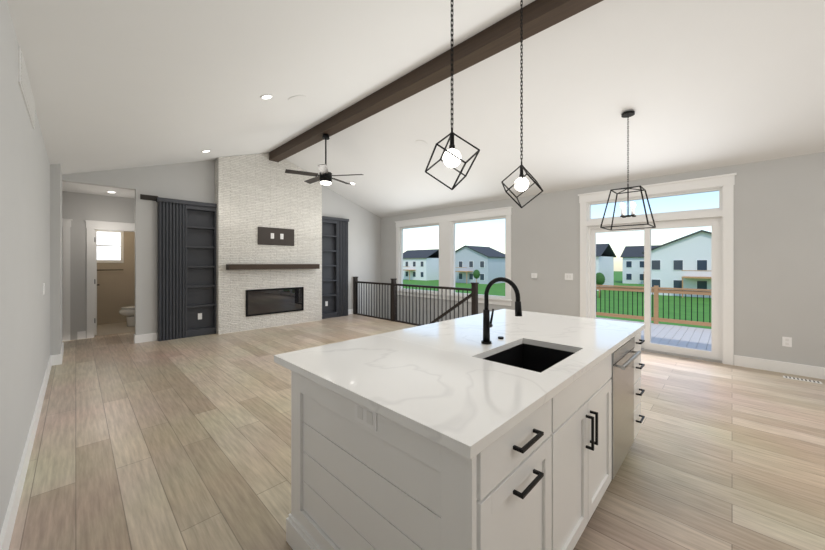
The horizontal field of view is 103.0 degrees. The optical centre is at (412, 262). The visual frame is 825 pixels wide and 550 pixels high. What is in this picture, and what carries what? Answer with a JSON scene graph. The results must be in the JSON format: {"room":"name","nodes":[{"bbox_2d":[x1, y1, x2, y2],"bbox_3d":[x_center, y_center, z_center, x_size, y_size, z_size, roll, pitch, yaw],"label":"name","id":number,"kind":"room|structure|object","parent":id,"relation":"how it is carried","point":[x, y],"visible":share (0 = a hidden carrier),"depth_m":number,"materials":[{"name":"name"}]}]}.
{"room":"open-plan kitchen","nodes":[
{"label":"open-plan kitchen","id":0,"kind":"room"},
{"bbox_2d":[0,0,61,532],"bbox_3d":[-1.565,-0.120,1.152,11.330,3.040,0.235,0,0,44],"label":"wall","id":1,"kind":"structure","parent":0,"point":[30,248],"depth_m":2.12,"materials":[{"name":"grey paint"}]},
{"bbox_2d":[18,46,34,128],"bbox_3d":[-2.745,-1.207,2.341,1.000,0.215,0.014,0,0,44],"label":"air vent","id":2,"kind":"object","parent":1,"relation":"in","point":[25,86],"visible":1,"depth_m":2.21,"materials":[{"name":"white metal"}]},
{"bbox_2d":[0,342,63,549],"bbox_3d":[-1.561,1.330,1.256,11.190,0.140,0.112,0,0,44],"label":"baseboard","id":3,"kind":"structure","parent":1,"relation":"attached to","point":[10,517],"depth_m":2.09,"materials":[{"name":"white wood"}]},
{"bbox_2d":[62,191,134,339],"bbox_3d":[-6.891,0.055,5.352,0.141,2.690,4.730,0,0,44],"label":"wall","id":4,"kind":"structure","parent":0,"point":[78,208],"depth_m":6.05,"materials":[{"name":"grey paint"}]},
{"bbox_2d":[62,218,72,340],"bbox_3d":[-6.526,0.302,5.596,0.041,2.195,1.010,0,0,44],"label":"door frame","id":5,"kind":"structure","parent":4,"relation":"attached to","point":[66,223],"depth_m":5.90,"materials":[{"name":"white wood"}]},
{"bbox_2d":[84,220,134,337],"bbox_3d":[-5.798,0.302,6.458,0.200,2.195,0.940,0,0,44],"label":"door frame","id":6,"kind":"structure","parent":4,"relation":"attached to","point":[92,227],"depth_m":6.17,"materials":[{"name":"white wood"}]},
{"bbox_2d":[97,231,134,324],"bbox_3d":[-7.170,0.150,7.501,0.141,2.500,2.240,0,0,44],"label":"wall","id":7,"kind":"structure","parent":0,"point":[115,290],"depth_m":7.67,"materials":[{"name":"beige paint"}]},
{"bbox_2d":[97,230,123,262],"bbox_3d":[-7.065,-0.395,7.573,0.130,0.790,0.590,0,0,44],"label":"window","id":8,"kind":"structure","parent":7,"relation":"in","point":[108,246],"depth_m":7.64,"materials":[{"name":"white glass"}]},
{"bbox_2d":[62,160,380,334],"bbox_3d":[-3.274,0.710,7.416,0.140,6.781,6.825,0,0,44],"label":"wall","id":9,"kind":"structure","parent":0,"point":[191,181],"depth_m":6.12,"materials":[{"name":"grey paint"}]},
{"bbox_2d":[134,333,157,342],"bbox_3d":[-4.729,1.330,5.825,0.036,0.141,0.317,0,0,44],"label":"baseboard","id":10,"kind":"structure","parent":9,"relation":"attached to","point":[142,338],"depth_m":5.80,"materials":[{"name":"white wood"}]},
{"bbox_2d":[140,194,157,200],"bbox_3d":[-4.694,-1.165,5.850,0.012,0.090,0.250,0,0,44],"label":"barn door track","id":11,"kind":"object","parent":9,"relation":"attached to","point":[147,197],"visible":0.94,"depth_m":5.84,"materials":[{"name":"brown metal"}]},
{"bbox_2d":[215,153,321,333],"bbox_3d":[-3.097,-0.512,7.317,0.248,3.825,2.260,0,0,44],"label":"stone wall","id":12,"kind":"structure","parent":0,"point":[253,192],"depth_m":7.02,"materials":[{"name":"white stone"}]},
{"bbox_2d":[226,264,319,269],"bbox_3d":[-2.954,0.080,7.149,0.189,0.110,1.960,0,0,44],"label":"mantel shelf","id":13,"kind":"object","parent":12,"relation":"attached to","point":[265,266],"visible":1,"depth_m":6.94,"materials":[{"name":"brown wood"}]},
{"bbox_2d":[246,287,303,316],"bbox_3d":[-2.997,0.835,7.226,0.020,0.551,1.270,0,0,44],"label":"fireplace insert","id":14,"kind":"object","parent":12,"relation":"attached to","point":[269,301],"visible":1,"depth_m":7.20,"materials":[{"name":"black glass"}]},
{"bbox_2d":[258,227,293,245],"bbox_3d":[-2.990,-0.580,7.226,0.029,0.380,0.800,0,0,44],"label":"panel","id":15,"kind":"object","parent":12,"relation":"attached to","point":[275,236],"visible":1,"depth_m":7.20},
{"bbox_2d":[7,0,824,217],"bbox_3d":[-0.695,-1.950,2.869,12.480,1.321,9.740,0,0,44],"label":"ceiling","id":16,"kind":"structure","parent":0,"point":[696,85],"depth_m":3.57,"materials":[{"name":"white paint"}]},
{"bbox_2d":[260,94,272,98],"bbox_3d":[-1.697,-1.934,3.818,0.143,0.052,0.138,0,0,38],"label":"recessed light","id":17,"kind":"object","parent":16,"relation":"in","point":[267,96],"depth_m":3.80,"materials":[{"name":"white"}]},
{"bbox_2d":[288,95,305,101],"bbox_3d":[-1.446,-2.065,4.119,0.219,0.074,0.209,0,0,38],"label":"recessed light","id":18,"kind":"object","parent":16,"relation":"in","point":[299,97],"depth_m":4.11,"materials":[{"name":"white"}]},
{"bbox_2d":[415,140,426,147],"bbox_3d":[0.151,-2.050,5.659,0.219,0.074,0.209,0,0,38],"label":"recessed light","id":19,"kind":"object","parent":16,"relation":"in","point":[420,143],"depth_m":5.65,"materials":[{"name":"white"}]},
{"bbox_2d":[269,0,602,161],"bbox_3d":[0.734,-2.325,3.512,11.050,0.191,0.200,0,0,44],"label":"ceiling beam","id":20,"kind":"structure","parent":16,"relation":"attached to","point":[504,33],"depth_m":3.74,"materials":[{"name":"brown wood"}]},
{"bbox_2d":[285,134,362,184],"bbox_3d":[-1.537,-1.802,5.724,1.230,0.853,1.293,0,0,44],"label":"ceiling fan","id":21,"kind":"object","parent":20,"relation":"hanging from","point":[324,177],"visible":1,"depth_m":5.62,"materials":[{"name":"black metal"}]},
{"bbox_2d":[425,0,479,189],"bbox_3d":[0.217,-1.150,1.799,0.274,1.498,0.301,0,0,44],"label":"pendant light","id":22,"kind":"object","parent":16,"relation":"hanging from","point":[451,156],"visible":1,"depth_m":1.79,"materials":[{"name":"black metal"}]},
{"bbox_2d":[501,0,542,207],"bbox_3d":[0.796,-1.288,2.394,0.297,1.775,0.284,0,0,44],"label":"pendant light","id":23,"kind":"object","parent":16,"relation":"hanging from","point":[521,183],"visible":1,"depth_m":2.39,"materials":[{"name":"black metal"}]},
{"bbox_2d":[600,111,655,230],"bbox_3d":[2.663,-1.142,4.052,0.495,1.416,0.495,0,0,44],"label":"pendant lantern","id":24,"kind":"object","parent":16,"relation":"hanging from","point":[627,114],"visible":1,"depth_m":4.05,"materials":[{"name":"black metal"}]},
{"bbox_2d":[9,314,824,549],"bbox_3d":[-1.269,1.550,3.498,14.180,0.301,9.640,0,0,44],"label":"floor","id":25,"kind":"structure","parent":0,"point":[180,444],"depth_m":2.41,"materials":[{"name":"brown wood"}]},
{"bbox_2d":[119,306,134,326],"bbox_3d":[-6.145,0.995,7.378,0.420,0.810,0.695,0,0,44],"label":"toilet","id":26,"kind":"object","parent":25,"relation":"on","point":[128,312],"visible":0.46,"depth_m":7.19,"materials":[{"name":"ceramic"}]},
{"bbox_2d":[156,197,216,340],"bbox_3d":[-4.250,0.115,6.205,0.148,2.570,0.938,0,0,44],"label":"built-in bookcase","id":27,"kind":"object","parent":25,"relation":"on","point":[186,268],"visible":1,"depth_m":6.14,"materials":[{"name":"black wood"}]},
{"bbox_2d":[322,216,348,318],"bbox_3d":[-2.047,0.115,8.466,0.148,2.570,0.888,0,0,44],"label":"built-in bookcase","id":28,"kind":"object","parent":25,"relation":"on","point":[334,266],"visible":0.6,"depth_m":8.51,"materials":[{"name":"black wood"}]},
{"bbox_2d":[353,277,478,325],"bbox_3d":[-0.183,1.365,7.655,3.966,1.979,0.110,0,0,44],"label":"stair railing","id":29,"kind":"object","parent":25,"relation":"on","point":[473,295],"visible":0.75,"depth_m":7.53,"materials":[{"name":"black metal"}]},
{"bbox_2d":[286,329,644,549],"bbox_3d":[0.605,0.958,2.098,1.156,0.885,2.371,0,0,44],"label":"kitchen island","id":30,"kind":"object","parent":25,"relation":"on","point":[520,432],"depth_m":1.31,"materials":[{"name":"white wood"}]},
{"bbox_2d":[274,309,644,460],"bbox_3d":[0.555,0.498,2.147,1.221,0.035,2.410,0,0,44],"label":"island countertop","id":31,"kind":"structure","parent":30,"relation":"on","point":[436,381],"depth_m":1.46,"materials":[{"name":"white stone"}]},
{"bbox_2d":[481,277,521,343],"bbox_3d":[0.523,0.280,1.904,0.253,0.398,0.098,0,0,44],"label":"faucet","id":32,"kind":"object","parent":31,"relation":"on","point":[487,323],"visible":1,"depth_m":1.94,"materials":[{"name":"black metal"}]},
{"bbox_2d":[783,376,821,383],"bbox_3d":[4.665,1.397,3.929,0.300,0.005,0.100,0,0,44],"label":"floor vent","id":33,"kind":"object","parent":25,"relation":"in","point":[806,380],"visible":1,"depth_m":3.93,"materials":[{"name":"white metal"}]},
{"bbox_2d":[381,152,824,366],"bbox_3d":[3.066,1.255,5.906,11.330,5.690,0.141,0,0,44],"label":"wall","id":34,"kind":"structure","parent":0,"point":[779,249],"depth_m":4.39,"materials":[{"name":"grey paint"}]},
{"bbox_2d":[395,206,512,305],"bbox_3d":[0.832,-0.138,8.048,3.540,2.055,0.190,0,0,44],"label":"window","id":35,"kind":"structure","parent":34,"relation":"in","point":[446,223],"depth_m":7.90,"materials":[{"name":"white wood"}]},
{"bbox_2d":[531,273,536,277],"bbox_3d":[2.393,0.250,6.448,0.110,0.101,0.023,0,0,44],"label":"thermostat","id":36,"kind":"object","parent":34,"relation":"attached to","point":[533,275],"visible":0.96,"depth_m":6.44,"materials":[{"name":"white plastic"}]},
{"bbox_2d":[565,273,572,279],"bbox_3d":[2.860,0.250,6.002,0.140,0.120,0.011,0,0,44],"label":"light switch","id":37,"kind":"object","parent":34,"relation":"attached to","point":[568,276],"visible":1,"depth_m":6.00,"materials":[{"name":"white plastic"}]},
{"bbox_2d":[578,173,736,364],"bbox_3d":[3.745,0.087,5.227,2.020,2.626,0.205,0,0,44],"label":"door frame","id":38,"kind":"structure","parent":34,"relation":"attached to","point":[720,221],"depth_m":4.87,"materials":[{"name":"white wood"}]},
{"bbox_2d":[734,355,824,378],"bbox_3d":[5.676,1.330,3.254,3.550,0.140,0.016,0,0,44],"label":"baseboard","id":39,"kind":"structure","parent":34,"relation":"attached to","point":[742,361],"depth_m":4.19,"materials":[{"name":"white wood"}]},
{"bbox_2d":[782,337,791,346],"bbox_3d":[4.751,1.000,4.160,0.080,0.121,0.010,0,0,44],"label":"outlet","id":40,"kind":"object","parent":34,"relation":"attached to","point":[786,341],"visible":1,"depth_m":4.16,"materials":[{"name":"white plastic"}]},
{"label":"outside","id":41,"kind":"structure","parent":0,"visible":0},
{"bbox_2d":[403,271,710,328],"bbox_3d":[50.352,4.950,109.011,240.000,0.300,213.560,0,0,44],"label":"grass","id":42,"kind":"structure","parent":41,"point":[497,289],"depth_m":39.87,"materials":[{"name":"green plant"}]},
{"bbox_2d":[403,249,438,280],"bbox_3d":[2.232,0.425,96.876,12.800,8.750,12.900,0,0,44],"label":"house","id":43,"kind":"structure","parent":42,"relation":"on","point":[420,264],"depth_m":92.87,"materials":[{"name":"white paint"}]},
{"bbox_2d":[455,245,504,283],"bbox_3d":[15.521,0.300,81.138,12.800,9.000,12.900,0,0,44],"label":"house","id":44,"kind":"structure","parent":42,"relation":"on","point":[488,263],"depth_m":77.38,"materials":[{"name":"grey paint"}]},
{"bbox_2d":[473,270,604,297],"bbox_3d":[19.085,3.045,54.702,1.368,3.510,24.905,0,0,-33],"label":"trees","id":45,"kind":"object","parent":42,"relation":"on","point":[600,278],"visible":0.88,"depth_m":44.58,"materials":[{"name":"green plant"}]},
{"bbox_2d":[596,244,615,290],"bbox_3d":[31.317,0.625,62.959,10.800,8.350,12.900,0,0,44],"label":"house","id":46,"kind":"structure","parent":42,"relation":"on","point":[605,255],"depth_m":60.19,"materials":[{"name":"white paint"}]},
{"bbox_2d":[620,245,659,283],"bbox_3d":[56.962,0.325,75.670,13.800,8.950,12.900,0,0,44],"label":"house","id":47,"kind":"structure","parent":42,"relation":"on","point":[633,264],"depth_m":76.26,"materials":[{"name":"white paint"}]},
{"bbox_2d":[596,317,710,350],"bbox_3d":[5.522,3.190,6.529,5.000,3.221,4.141,0,0,44],"label":"deck","id":48,"kind":"object","parent":42,"relation":"on","point":[685,336],"visible":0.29,"depth_m":7.15,"materials":[{"name":"grey wood"}]},
{"bbox_2d":[596,285,710,326],"bbox_3d":[6.925,1.084,7.969,4.970,0.988,0.090,0,0,44],"label":"deck railing","id":49,"kind":"object","parent":48,"relation":"on","point":[656,291],"visible":0.27,"depth_m":8.47,"materials":[{"name":"brown wood"}]},
{"bbox_2d":[642,230,710,297],"bbox_3d":[43.172,0.100,48.617,13.800,9.400,12.900,0,0,44],"label":"house","id":50,"kind":"structure","parent":42,"relation":"on","point":[683,262],"depth_m":47.11,"materials":[{"name":"white paint"}]}
]}

